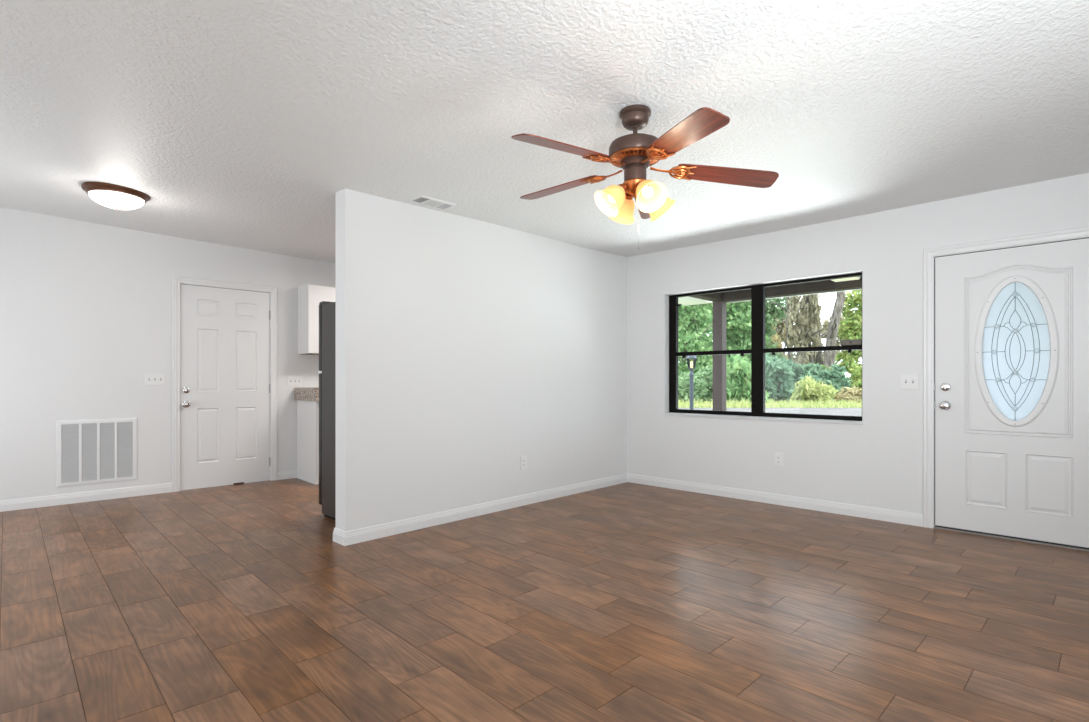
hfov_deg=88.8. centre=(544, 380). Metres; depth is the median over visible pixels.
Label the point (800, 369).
shrub
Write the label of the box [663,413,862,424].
window sill
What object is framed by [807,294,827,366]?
tree
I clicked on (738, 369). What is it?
shrub
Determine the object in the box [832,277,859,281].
light panel
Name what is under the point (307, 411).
base cabinet
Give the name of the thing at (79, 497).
baseboard
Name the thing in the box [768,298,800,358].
slender tree
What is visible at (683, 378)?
shrub
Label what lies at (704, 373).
shrub
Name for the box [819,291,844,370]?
leaning tree
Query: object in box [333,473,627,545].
baseboard
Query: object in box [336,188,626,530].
wall
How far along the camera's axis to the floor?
2.62 m
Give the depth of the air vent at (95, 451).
5.10 m
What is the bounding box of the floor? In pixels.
[0,478,1088,721]
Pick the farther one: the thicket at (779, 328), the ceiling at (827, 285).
the thicket at (779, 328)
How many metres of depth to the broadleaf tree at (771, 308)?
44.94 m
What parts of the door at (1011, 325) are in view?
knob, oval glass, oval glass frame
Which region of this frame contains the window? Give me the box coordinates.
[669,273,861,420]
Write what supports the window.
in the wall at (876, 463)
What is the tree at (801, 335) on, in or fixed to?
on the lawn
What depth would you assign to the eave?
7.78 m
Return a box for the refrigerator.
[318,301,335,519]
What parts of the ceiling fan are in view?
fan blade, fan blade, lamp shade, light bulb, lamp shade, fan blade, light bulb, lamp shade, lamp shade, fan blade, fan blade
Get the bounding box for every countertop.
[294,387,318,400]
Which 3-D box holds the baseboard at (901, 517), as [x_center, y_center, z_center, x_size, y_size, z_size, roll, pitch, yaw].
[1.879,1.054,5.127,2.705,0.093,0.014,0,0,44]
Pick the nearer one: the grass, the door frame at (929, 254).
the door frame at (929, 254)
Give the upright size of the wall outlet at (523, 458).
0.116 m
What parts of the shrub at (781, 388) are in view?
stem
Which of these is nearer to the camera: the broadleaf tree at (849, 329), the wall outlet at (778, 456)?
the wall outlet at (778, 456)
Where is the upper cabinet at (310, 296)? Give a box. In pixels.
[298,284,335,354]
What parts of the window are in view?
meeting rail, meeting rail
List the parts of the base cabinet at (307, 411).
shoe moulding, cabinet door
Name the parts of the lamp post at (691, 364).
lantern glass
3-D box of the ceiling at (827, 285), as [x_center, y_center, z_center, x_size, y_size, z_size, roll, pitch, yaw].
[3.446,-1.175,5.398,4.860,0.170,2.150,0,0,44]
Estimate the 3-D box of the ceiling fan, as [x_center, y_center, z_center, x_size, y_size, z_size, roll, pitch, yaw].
[0.410,-0.995,2.767,1.324,0.685,1.338,0,0,44]
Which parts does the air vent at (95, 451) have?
louver panel, louver panel, louver panel, louver panel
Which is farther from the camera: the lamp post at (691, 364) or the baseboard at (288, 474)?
the lamp post at (691, 364)
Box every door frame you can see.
[173,276,276,491]
[923,226,1088,527]
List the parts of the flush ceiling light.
lamp shade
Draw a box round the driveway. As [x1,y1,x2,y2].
[678,408,861,415]
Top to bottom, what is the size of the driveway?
0.040 m
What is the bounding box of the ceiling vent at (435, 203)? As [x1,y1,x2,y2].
[409,195,456,209]
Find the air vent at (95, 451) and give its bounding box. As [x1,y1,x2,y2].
[56,418,136,486]
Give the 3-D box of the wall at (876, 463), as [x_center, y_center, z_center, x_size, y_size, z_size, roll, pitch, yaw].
[1.534,-0.135,5.596,7.900,2.511,0.190,0,0,44]
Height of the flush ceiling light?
0.143 m
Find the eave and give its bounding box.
[678,289,861,305]
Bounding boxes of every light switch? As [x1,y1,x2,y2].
[145,373,164,384]
[288,376,302,385]
[900,374,918,388]
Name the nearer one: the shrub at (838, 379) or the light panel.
the light panel
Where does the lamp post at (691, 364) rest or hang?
on the lawn
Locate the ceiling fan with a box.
[511,104,778,248]
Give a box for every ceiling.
[0,0,1088,263]
[689,276,861,301]
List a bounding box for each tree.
[678,303,712,398]
[697,301,770,366]
[712,297,790,377]
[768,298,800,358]
[772,294,824,371]
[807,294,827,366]
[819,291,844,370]
[834,290,861,378]
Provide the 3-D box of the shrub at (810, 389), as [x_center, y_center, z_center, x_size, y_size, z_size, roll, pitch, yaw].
[14.125,0.632,29.339,2.295,2.014,2.028,0,0,6]
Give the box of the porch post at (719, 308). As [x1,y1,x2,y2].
[713,301,725,410]
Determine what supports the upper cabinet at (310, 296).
attached to the wall at (86, 308)
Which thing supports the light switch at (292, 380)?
attached to the wall at (86, 308)
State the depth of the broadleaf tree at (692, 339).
36.00 m
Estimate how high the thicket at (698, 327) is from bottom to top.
14.446 m
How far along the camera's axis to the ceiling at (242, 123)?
2.69 m
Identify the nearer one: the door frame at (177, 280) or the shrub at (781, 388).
the door frame at (177, 280)
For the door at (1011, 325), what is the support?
in the wall at (876, 463)
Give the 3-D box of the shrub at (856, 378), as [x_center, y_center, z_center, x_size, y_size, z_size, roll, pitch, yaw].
[20.218,0.144,34.526,2.684,2.751,2.240,0,0,-3]
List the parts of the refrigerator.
fridge door, freezer door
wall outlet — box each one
[521,456,526,469]
[775,453,782,466]
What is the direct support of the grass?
on the lawn
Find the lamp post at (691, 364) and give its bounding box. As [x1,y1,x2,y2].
[686,356,696,409]
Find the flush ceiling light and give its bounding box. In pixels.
[81,181,150,209]
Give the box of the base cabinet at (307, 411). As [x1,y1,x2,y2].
[296,400,318,484]
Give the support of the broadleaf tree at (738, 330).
on the lawn
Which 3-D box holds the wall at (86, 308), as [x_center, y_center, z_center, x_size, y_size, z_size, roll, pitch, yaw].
[-3.330,-0.188,5.927,6.700,2.617,0.120,0,0,-43]
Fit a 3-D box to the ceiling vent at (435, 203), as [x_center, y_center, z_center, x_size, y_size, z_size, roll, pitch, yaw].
[-0.815,-1.298,4.051,0.170,0.013,0.310,0,0,44]
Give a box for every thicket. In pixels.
[678,305,708,365]
[772,306,861,360]
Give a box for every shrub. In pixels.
[678,371,707,402]
[694,365,726,403]
[726,354,770,402]
[765,353,796,402]
[770,357,824,399]
[789,374,838,403]
[797,364,851,398]
[832,385,861,402]
[846,366,861,391]
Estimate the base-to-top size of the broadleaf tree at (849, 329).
9.776 m
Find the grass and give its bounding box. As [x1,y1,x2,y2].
[678,398,861,407]
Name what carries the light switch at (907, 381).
attached to the wall at (876, 463)
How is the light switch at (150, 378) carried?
attached to the wall at (86, 308)
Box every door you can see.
[180,284,270,489]
[934,237,1088,551]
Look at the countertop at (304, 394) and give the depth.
6.04 m
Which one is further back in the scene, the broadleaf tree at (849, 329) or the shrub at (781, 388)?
the broadleaf tree at (849, 329)
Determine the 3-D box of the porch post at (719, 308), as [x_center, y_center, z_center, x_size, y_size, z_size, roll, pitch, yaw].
[2.432,0.054,7.726,0.170,2.292,0.170,0,0,44]
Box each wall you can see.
[0,207,335,500]
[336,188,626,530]
[627,173,1088,513]
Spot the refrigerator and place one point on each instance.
(327, 310)
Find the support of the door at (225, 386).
in the wall at (86, 308)
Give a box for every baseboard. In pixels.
[0,483,172,511]
[277,470,296,479]
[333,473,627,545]
[627,473,922,526]
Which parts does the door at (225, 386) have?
knob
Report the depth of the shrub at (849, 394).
29.21 m

